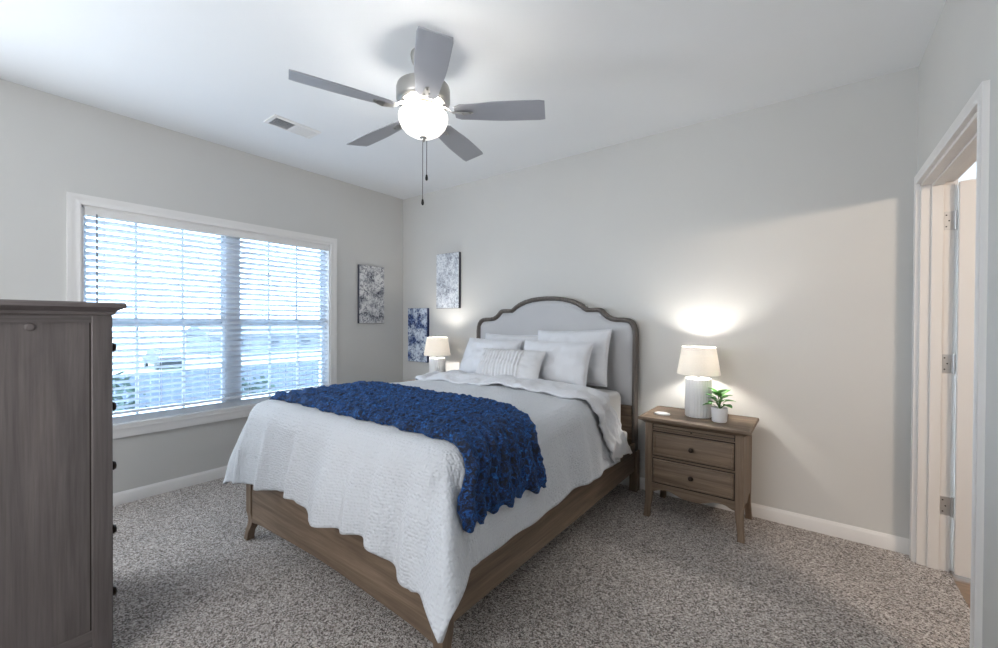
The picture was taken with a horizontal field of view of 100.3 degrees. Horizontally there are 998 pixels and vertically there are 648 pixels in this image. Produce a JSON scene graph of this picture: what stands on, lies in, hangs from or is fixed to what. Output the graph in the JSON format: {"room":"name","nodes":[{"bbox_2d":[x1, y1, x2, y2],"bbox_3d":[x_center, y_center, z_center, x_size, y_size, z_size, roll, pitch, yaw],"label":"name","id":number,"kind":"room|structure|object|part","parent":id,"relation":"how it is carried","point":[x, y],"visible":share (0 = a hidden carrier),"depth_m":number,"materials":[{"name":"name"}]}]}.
{"room":"bedroom","nodes":[
{"label":"bedroom","id":0,"kind":"room"},
{"bbox_2d":[0,79,402,493],"bbox_3d":[-2.542,-0.041,3.220,0.150,2.860,4.690,1,1,37],"label":"wall","id":1,"kind":"structure","parent":0,"point":[52,146],"depth_m":3.14,"materials":[{"name":"paint"}]},
{"bbox_2d":[113,466,226,505],"bbox_3d":[-2.483,1.227,3.181,0.014,0.086,4.450,1,1,37],"label":"baseboard","id":2,"kind":"structure","parent":1,"relation":"attached to","point":[123,497],"depth_m":3.14,"materials":[{"name":"paint"}]},
{"bbox_2d":[66,192,336,438],"bbox_3d":[-2.294,-0.034,3.525,0.159,1.660,1.925,1,1,37],"label":"window","id":3,"kind":"structure","parent":1,"relation":"in","point":[136,423],"depth_m":3.36,"materials":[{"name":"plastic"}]},
{"bbox_3d":[-2.607,-0.385,3.201,0.024,0.779,0.857,1,1,37],"label":"sash","id":4,"kind":"part","parent":3,"relation":"part of","materials":[{"name":"plastic"}]},
{"bbox_3d":[-2.591,0.327,3.192,0.024,0.725,0.857,1,1,37],"label":"sash","id":5,"kind":"part","parent":3,"relation":"part of","materials":[{"name":"glass"}]},
{"bbox_2d":[84,207,328,414],"bbox_3d":[-2.263,-0.074,3.502,0.076,1.418,1.757,1,1,37],"label":"window blind","id":6,"kind":"object","parent":3,"relation":"attached to","point":[89,212],"visible":0.82,"depth_m":3.33,"materials":[{"name":"paint"}]},
{"bbox_3d":[-2.738,-0.051,2.885,0.055,1.364,0.002,1,1,37],"label":"ladder cord","id":7,"kind":"part","parent":6,"relation":"part of","materials":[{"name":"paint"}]},
{"bbox_3d":[-2.550,-0.052,3.134,0.055,1.364,0.002,1,1,37],"label":"ladder cord","id":8,"kind":"part","parent":6,"relation":"part of","materials":[{"name":"fabric"}]},
{"bbox_3d":[-2.363,-0.053,3.383,0.055,1.364,0.002,1,1,37],"label":"ladder cord","id":9,"kind":"part","parent":6,"relation":"part of","materials":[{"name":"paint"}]},
{"bbox_3d":[-2.272,0.625,3.511,0.048,0.018,1.757,1,1,37],"label":"rail","id":10,"kind":"part","parent":6,"relation":"part of","materials":[{"name":"white plastic"}]},
{"bbox_3d":[-2.048,-0.388,3.943,0.024,0.779,0.782,1,1,37],"label":"sash","id":11,"kind":"part","parent":3,"relation":"part of","materials":[{"name":"plastic"}]},
{"bbox_3d":[-2.032,0.324,3.935,0.024,0.725,0.782,1,1,37],"label":"sash","id":12,"kind":"part","parent":3,"relation":"part of","materials":[{"name":"plastic"}]},
{"bbox_2d":[357,264,383,322],"bbox_3d":[-1.404,-0.323,4.575,0.032,0.630,0.325,1,1,37],"label":"picture","id":13,"kind":"object","parent":1,"relation":"attached to","point":[370,278],"visible":1,"depth_m":4.55},
{"bbox_2d":[0,0,945,199],"bbox_3d":[0.163,-1.504,1.555,6.450,0.120,5.290,1,1,37],"label":"ceiling","id":14,"kind":"structure","parent":0,"point":[606,73],"depth_m":2.31,"materials":[{"name":"paint"}]},
{"bbox_2d":[263,114,320,138],"bbox_3d":[-1.533,-1.460,3.094,0.184,0.010,0.344,1,1,37],"label":"ceiling vent","id":15,"kind":"object","parent":14,"relation":"in","point":[275,120],"visible":1,"depth_m":3.08,"materials":[{"name":"metal"}]},
{"bbox_2d":[288,26,544,204],"bbox_3d":[-0.442,-1.048,2.273,1.238,0.810,1.281,1,1,37],"label":"ceiling fan","id":16,"kind":"object","parent":14,"relation":"hanging from","point":[423,95],"visible":1,"depth_m":2.16,"materials":[{"name":"silver metal"}]},
{"bbox_3d":[-0.758,-1.137,2.024,0.489,0.036,0.145,0,1,-32],"label":"fan blade","id":17,"kind":"part","parent":16,"relation":"part of","materials":[{"name":"grey wood"}]},
{"bbox_3d":[-0.728,-1.141,2.510,0.489,0.036,0.145,1,1,40],"label":"fan blade","id":18,"kind":"part","parent":16,"relation":"part of","materials":[{"name":"grey wood"}]},
{"bbox_3d":[-0.413,-0.831,2.251,0.003,0.318,0.003,1,1,37],"label":"pull chain","id":19,"kind":"part","parent":16,"relation":"part of","materials":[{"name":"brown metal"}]},
{"bbox_3d":[-0.408,-1.069,2.247,0.264,0.123,0.264,1,1,37],"label":"lamp shade","id":20,"kind":"part","parent":16,"relation":"part of","materials":[{"name":"white glass"}]},
{"bbox_3d":[-0.391,-0.897,2.249,0.003,0.186,0.003,1,1,37],"label":"pull chain","id":21,"kind":"part","parent":16,"relation":"part of","materials":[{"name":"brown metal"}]},
{"bbox_3d":[-0.305,-1.134,1.845,0.145,0.036,0.489,0,0,-14],"label":"fan blade","id":22,"kind":"part","parent":16,"relation":"part of","materials":[{"name":"grey wood"}]},
{"bbox_3d":[-0.256,-1.139,2.632,0.145,0.036,0.489,0,0,22],"label":"fan blade","id":23,"kind":"part","parent":16,"relation":"part of","materials":[{"name":"grey wood"}]},
{"bbox_3d":[0.006,-1.135,2.221,0.489,0.036,0.145,0,0,4],"label":"fan blade","id":24,"kind":"part","parent":16,"relation":"part of","materials":[{"name":"grey wood"}]},
{"bbox_2d":[112,477,970,647],"bbox_3d":[0.209,1.357,1.532,6.300,0.120,5.050,1,1,37],"label":"floor","id":25,"kind":"structure","parent":0,"point":[186,574],"depth_m":2.02,"materials":[{"name":"carpet"}]},
{"bbox_2d":[0,299,126,647],"bbox_3d":[-1.925,0.601,1.629,0.888,1.368,0.538,1,1,37],"label":"dresser","id":26,"kind":"object","parent":25,"relation":"on","point":[57,406],"visible":1,"depth_m":1.46,"materials":[{"name":"brown wood"}]},
{"bbox_3d":[-1.583,0.010,1.404,0.006,0.027,0.027,1,1,37],"label":"round knob","id":27,"kind":"part","parent":26,"relation":"part of","materials":[{"name":"brown wood"}]},
{"bbox_3d":[-1.930,0.575,1.622,0.804,1.221,0.448,1,1,37],"label":"panel","id":28,"kind":"part","parent":26,"relation":"part of","materials":[{"name":"brown wood"}]},
{"bbox_3d":[-1.600,-0.018,1.381,0.008,0.028,0.356,1,1,37],"label":"panel rail","id":29,"kind":"part","parent":26,"relation":"part of","materials":[{"name":"brown wood"}]},
{"bbox_3d":[-1.606,1.159,1.390,0.008,0.060,0.356,1,1,37],"label":"panel rail","id":30,"kind":"part","parent":26,"relation":"part of","materials":[{"name":"brown wood"}]},
{"bbox_3d":[-1.490,0.627,1.563,0.055,1.321,0.063,1,1,37],"label":"corner post","id":31,"kind":"part","parent":26,"relation":"part of","materials":[{"name":"brown wood"}]},
{"bbox_3d":[-1.545,0.093,1.658,0.036,0.036,0.032,1,1,37],"label":"knob","id":32,"kind":"part","parent":26,"relation":"part of","materials":[{"name":"brown metal"}]},
{"bbox_3d":[-1.549,0.822,1.663,0.036,0.036,0.032,1,1,37],"label":"knob","id":33,"kind":"part","parent":26,"relation":"part of","materials":[{"name":"brown metal"}]},
{"bbox_3d":[-1.550,1.072,1.665,0.036,0.036,0.032,1,1,37],"label":"knob","id":34,"kind":"part","parent":26,"relation":"part of","materials":[{"name":"brown metal"}]},
{"bbox_2d":[244,296,639,647],"bbox_3d":[-0.205,0.522,2.849,1.655,1.524,2.177,1,1,37],"label":"upholstered bed","id":35,"kind":"object","parent":25,"relation":"on","point":[375,575],"visible":0.44,"depth_m":2.28,"materials":[{"name":"brown wood"}]},
{"bbox_3d":[-1.472,1.081,2.489,0.074,0.400,0.074,1,1,37],"label":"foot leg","id":36,"kind":"part","parent":35,"relation":"part of","materials":[{"name":"brown wood"}]},
{"bbox_3d":[-0.845,1.033,2.007,1.600,0.292,0.025,1,1,37],"label":"footboard","id":37,"kind":"part","parent":35,"relation":"part of","materials":[{"name":"brown wood"}]},
{"bbox_3d":[-0.209,1.094,1.539,0.074,0.400,0.074,1,1,37],"label":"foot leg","id":38,"kind":"part","parent":35,"relation":"part of","materials":[{"name":"brown wood"}]},
{"bbox_3d":[0.424,1.024,2.383,0.025,0.215,2.030,1,1,37],"label":"rail","id":39,"kind":"part","parent":35,"relation":"part of","materials":[{"name":"brown wood"}]},
{"bbox_3d":[0.424,0.207,3.681,1.540,0.837,0.018,1,1,37],"label":"upholstered panel","id":40,"kind":"part","parent":35,"relation":"part of","materials":[{"name":"grey fabric"}]},
{"bbox_3d":[0.426,0.369,3.686,1.600,1.224,0.060,1,1,37],"label":"headboard frame","id":41,"kind":"part","parent":35,"relation":"part of","materials":[{"name":"grey fabric"}]},
{"bbox_2d":[594,388,626,438],"bbox_3d":[-0.212,0.747,2.844,1.510,0.475,1.985,1,1,37],"label":"mattress","id":42,"kind":"object","parent":35,"relation":"on","point":[615,398],"visible":0.11,"depth_m":3.14,"materials":[{"name":"white fabric"}]},
{"bbox_2d":[223,370,631,642],"bbox_3d":[-0.319,0.668,2.596,1.959,0.582,2.049,1,1,37],"label":"duvet","id":43,"kind":"object","parent":42,"relation":"on","point":[395,489],"visible":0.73,"depth_m":1.82,"materials":[{"name":"white fabric"}]},
{"bbox_2d":[269,381,546,532],"bbox_3d":[-0.583,0.558,2.300,1.885,0.337,0.718,1,1,41],"label":"throw blanket","id":44,"kind":"object","parent":43,"relation":"on","point":[497,442],"visible":0.98,"depth_m":1.83,"materials":[{"name":"blue fabric"}]},
{"bbox_2d":[458,338,522,372],"bbox_3d":[-0.093,0.299,3.595,0.607,0.341,0.250,1,1,39],"label":"bed pillow","id":45,"kind":"object","parent":43,"relation":"on","point":[473,351],"visible":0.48,"depth_m":3.58,"materials":[{"name":"white fabric"}]},
{"bbox_2d":[475,348,545,378],"bbox_3d":[0.071,0.317,3.222,0.587,0.241,0.194,1,1,34],"label":"lumbar cushion","id":46,"kind":"object","parent":43,"relation":"on","point":[493,362],"visible":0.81,"depth_m":3.15,"materials":[{"name":"white fabric"}]},
{"bbox_2d":[524,339,594,385],"bbox_3d":[0.419,0.300,3.210,0.613,0.338,0.243,1,1,35],"label":"bed pillow","id":47,"kind":"object","parent":43,"relation":"on","point":[566,362],"visible":0.64,"depth_m":3.09,"materials":[{"name":"white fabric"}]},
{"bbox_2d":[485,333,537,349],"bbox_3d":[0.086,0.294,3.733,0.647,0.405,0.230,1,1,38],"label":"bed pillow","id":48,"kind":"object","parent":42,"relation":"on","point":[487,336],"visible":0.11,"depth_m":3.71,"materials":[{"name":"white fabric"}]},
{"bbox_2d":[538,329,611,386],"bbox_3d":[0.576,0.264,3.369,0.672,0.459,0.227,1,1,33],"label":"bed pillow","id":49,"kind":"object","parent":42,"relation":"on","point":[597,369],"visible":0.44,"depth_m":3.21,"materials":[{"name":"white fabric"}]},
{"bbox_3d":[0.427,0.875,3.695,1.524,0.492,0.060,1,1,37],"label":"rail","id":50,"kind":"part","parent":35,"relation":"part of","materials":[{"name":"brown wood"}]},
{"bbox_3d":[1.050,1.133,3.227,0.060,0.310,0.068,1,1,37],"label":"headboard leg","id":51,"kind":"part","parent":35,"relation":"part of","materials":[{"name":"brown wood"}]},
{"bbox_2d":[638,406,758,543],"bbox_3d":[1.325,0.956,2.777,0.656,0.672,0.450,1,1,37],"label":"nightstand","id":52,"kind":"object","parent":25,"relation":"on","point":[696,460],"visible":1,"depth_m":2.62,"materials":[{"name":"brown wood"}]},
{"bbox_3d":[1.011,0.974,2.807,0.054,0.633,0.054,1,1,37],"label":"leg","id":53,"kind":"part","parent":52,"relation":"part of","materials":[{"name":"brown wood"}]},
{"bbox_2d":[654,411,669,415],"bbox_3d":[1.120,0.614,2.858,0.105,0.014,0.077,1,1,37],"label":"puck","id":54,"kind":"object","parent":52,"relation":"on","point":[657,412],"visible":1,"depth_m":2.83,"materials":[{"name":"white plastic"}]},
{"bbox_3d":[1.227,0.973,3.094,0.053,0.633,0.053,1,1,37],"label":"leg","id":55,"kind":"part","parent":52,"relation":"part of","materials":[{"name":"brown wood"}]},
{"bbox_2d":[653,424,733,440],"bbox_3d":[1.221,0.683,2.635,0.472,0.032,0.019,1,1,37],"label":"drawer","id":56,"kind":"object","parent":52,"relation":"attached to","point":[682,431],"depth_m":2.62,"materials":[{"name":"brown wood"}]},
{"bbox_3d":[1.221,0.887,2.638,0.486,0.368,0.016,1,1,37],"label":"drawer rail","id":57,"kind":"part","parent":52,"relation":"part of","materials":[{"name":"brown wood"}]},
{"bbox_3d":[1.219,0.794,2.634,0.472,0.153,0.024,1,1,37],"label":"drawer","id":58,"kind":"part","parent":52,"relation":"part of","materials":[{"name":"brown wood"}]},
{"bbox_3d":[1.218,0.974,2.636,0.472,0.153,0.024,1,1,37],"label":"drawer","id":59,"kind":"part","parent":52,"relation":"part of","materials":[{"name":"brown wood"}]},
{"bbox_2d":[677,346,720,418],"bbox_3d":[1.347,0.389,2.812,0.269,0.468,0.269,1,1,37],"label":"table lamp","id":60,"kind":"object","parent":52,"relation":"on","point":[695,362],"visible":0.99,"depth_m":2.74,"materials":[{"name":"white ceramic"}]},
{"bbox_3d":[1.348,0.246,2.811,0.269,0.183,0.269,1,1,37],"label":"lamp shade","id":61,"kind":"part","parent":60,"relation":"part of","materials":[{"name":"fabric"}]},
{"bbox_2d":[703,388,735,422],"bbox_3d":[1.409,0.515,2.667,0.188,0.218,0.187,1,1,37],"label":"potted plant","id":62,"kind":"object","parent":52,"relation":"on","point":[719,414],"visible":1,"depth_m":2.64,"materials":[{"name":"green plant"}]},
{"bbox_3d":[1.408,0.498,2.663,0.065,0.115,0.060,1,1,37],"label":"stem","id":63,"kind":"part","parent":62,"relation":"part of","materials":[{"name":"green plant"}]},
{"bbox_3d":[1.409,0.578,2.660,0.096,0.092,0.096,1,1,37],"label":"pot","id":64,"kind":"part","parent":62,"relation":"part of","materials":[{"name":"white ceramic"}]},
{"bbox_3d":[1.440,0.979,2.484,0.054,0.633,0.054,1,1,37],"label":"leg","id":65,"kind":"part","parent":52,"relation":"part of","materials":[{"name":"brown wood"}]},
{"bbox_3d":[1.656,0.978,2.771,0.053,0.633,0.053,1,1,37],"label":"leg","id":66,"kind":"part","parent":52,"relation":"part of","materials":[{"name":"brown wood"}]},
{"bbox_3d":[-0.653,0.935,4.265,0.656,0.672,0.450,1,1,37],"label":"nightstand","id":67,"kind":"object","parent":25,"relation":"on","visible":0},
{"bbox_2d":[424,337,450,372],"bbox_3d":[-0.628,0.368,4.229,0.269,0.468,0.269,1,1,37],"label":"table lamp","id":68,"kind":"object","parent":67,"relation":"on","point":[435,346],"visible":0.77,"depth_m":4.15,"materials":[{"name":"white ceramic"}]},
{"bbox_3d":[-0.627,0.225,4.227,0.269,0.183,0.269,1,1,37],"label":"lamp shade","id":69,"kind":"part","parent":68,"relation":"part of","materials":[{"name":"fabric"}]},
{"bbox_2d":[403,66,918,538],"bbox_3d":[0.682,-0.028,3.655,4.480,2.860,0.120,1,1,37],"label":"wall","id":70,"kind":"structure","parent":0,"point":[777,238],"depth_m":2.79,"materials":[{"name":"paint"}]},
{"bbox_2d":[408,308,428,362],"bbox_3d":[-0.924,0.126,4.766,0.325,0.615,0.032,1,1,37],"label":"picture","id":71,"kind":"object","parent":70,"relation":"attached to","point":[418,318],"visible":0.95,"depth_m":4.75},
{"bbox_2d":[436,252,460,308],"bbox_3d":[-0.545,-0.465,4.479,0.335,0.592,0.032,1,1,37],"label":"picture","id":72,"kind":"object","parent":70,"relation":"attached to","point":[448,265],"visible":1,"depth_m":4.46},
{"bbox_2d":[620,476,908,554],"bbox_3d":[0.591,1.239,3.644,4.341,0.086,0.014,1,1,37],"label":"baseboard","id":73,"kind":"structure","parent":70,"relation":"attached to","point":[848,532],"depth_m":2.57,"materials":[{"name":"paint"}]},
{"bbox_2d":[916,0,997,647],"bbox_3d":[1.048,-0.061,0.519,0.125,2.740,4.450,1,1,37],"label":"wall","id":74,"kind":"structure","parent":0,"point":[961,52],"depth_m":1.42,"materials":[{"name":"paint"}]},
{"bbox_2d":[909,80,989,647],"bbox_3d":[2.014,0.247,1.807,0.163,2.112,1.160,1,1,37],"label":"trim","id":75,"kind":"structure","parent":74,"relation":"attached to","point":[935,230],"depth_m":2.19,"materials":[{"name":"paint"}]},
{"bbox_3d":[2.072,0.248,1.764,0.019,2.112,1.160,1,1,37],"label":"casing","id":76,"kind":"part","parent":75,"relation":"part of","materials":[{"name":"paint"}]},
{"bbox_2d":[953,179,975,578],"bbox_3d":[2.660,0.283,1.882,0.800,2.023,0.036,1,1,42],"label":"door","id":77,"kind":"structure","parent":74,"relation":"in","point":[966,203],"depth_m":2.12,"materials":[{"name":"paint"}]},
{"bbox_2d":[954,161,976,492],"bbox_3d":[2.054,0.007,0.139,1.940,2.860,5.290,1,1,37],"label":"wall","id":78,"kind":"structure","parent":0,"point":[970,173],"depth_m":2.62,"materials":[{"name":"paint"}]},
{"label":"outside","id":79,"kind":"structure","parent":0,"visible":0},
{"bbox_2d":[112,333,319,406],"bbox_3d":[-48.322,3.346,59.233,139.400,0.300,210.000,1,1,37],"label":"ground","id":80,"kind":"structure","parent":79,"point":[140,334],"depth_m":43.66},
{"bbox_2d":[113,371,156,412],"bbox_3d":[-6.986,2.250,7.251,2.363,3.132,2.374,1,1,37],"label":"shrub","id":81,"kind":"object","parent":80,"relation":"on","point":[117,378],"visible":0.03,"depth_m":7.41,"materials":[{"name":"green plant"}]},
{"bbox_2d":[142,350,185,369],"bbox_3d":[-27.114,2.745,33.639,4.544,1.520,1.720,1,1,37],"label":"parked car","id":82,"kind":"object","parent":80,"relation":"on","point":[163,351],"visible":0.42,"depth_m":32.53,"materials":[{"name":"paint"}]},
{"bbox_2d":[113,362,318,414],"bbox_3d":[-7.866,2.444,9.395,0.062,2.700,11.200,1,1,37],"label":"fence","id":83,"kind":"object","parent":80,"relation":"on","point":[306,363],"visible":0.02,"depth_m":10.18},
{"bbox_2d":[180,326,320,354],"bbox_3d":[-29.481,1.685,53.811,9.200,3.300,16.800,1,1,37],"label":"house","id":84,"kind":"structure","parent":80,"relation":"on","point":[242,327],"depth_m":49.47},
{"bbox_2d":[241,373,276,395],"bbox_3d":[-5.603,2.441,9.411,2.068,2.730,2.018,1,1,37],"label":"shrub","id":85,"kind":"object","parent":80,"relation":"on","point":[261,377],"visible":0.02,"depth_m":9.36,"materials":[{"name":"green plant"}]}
]}

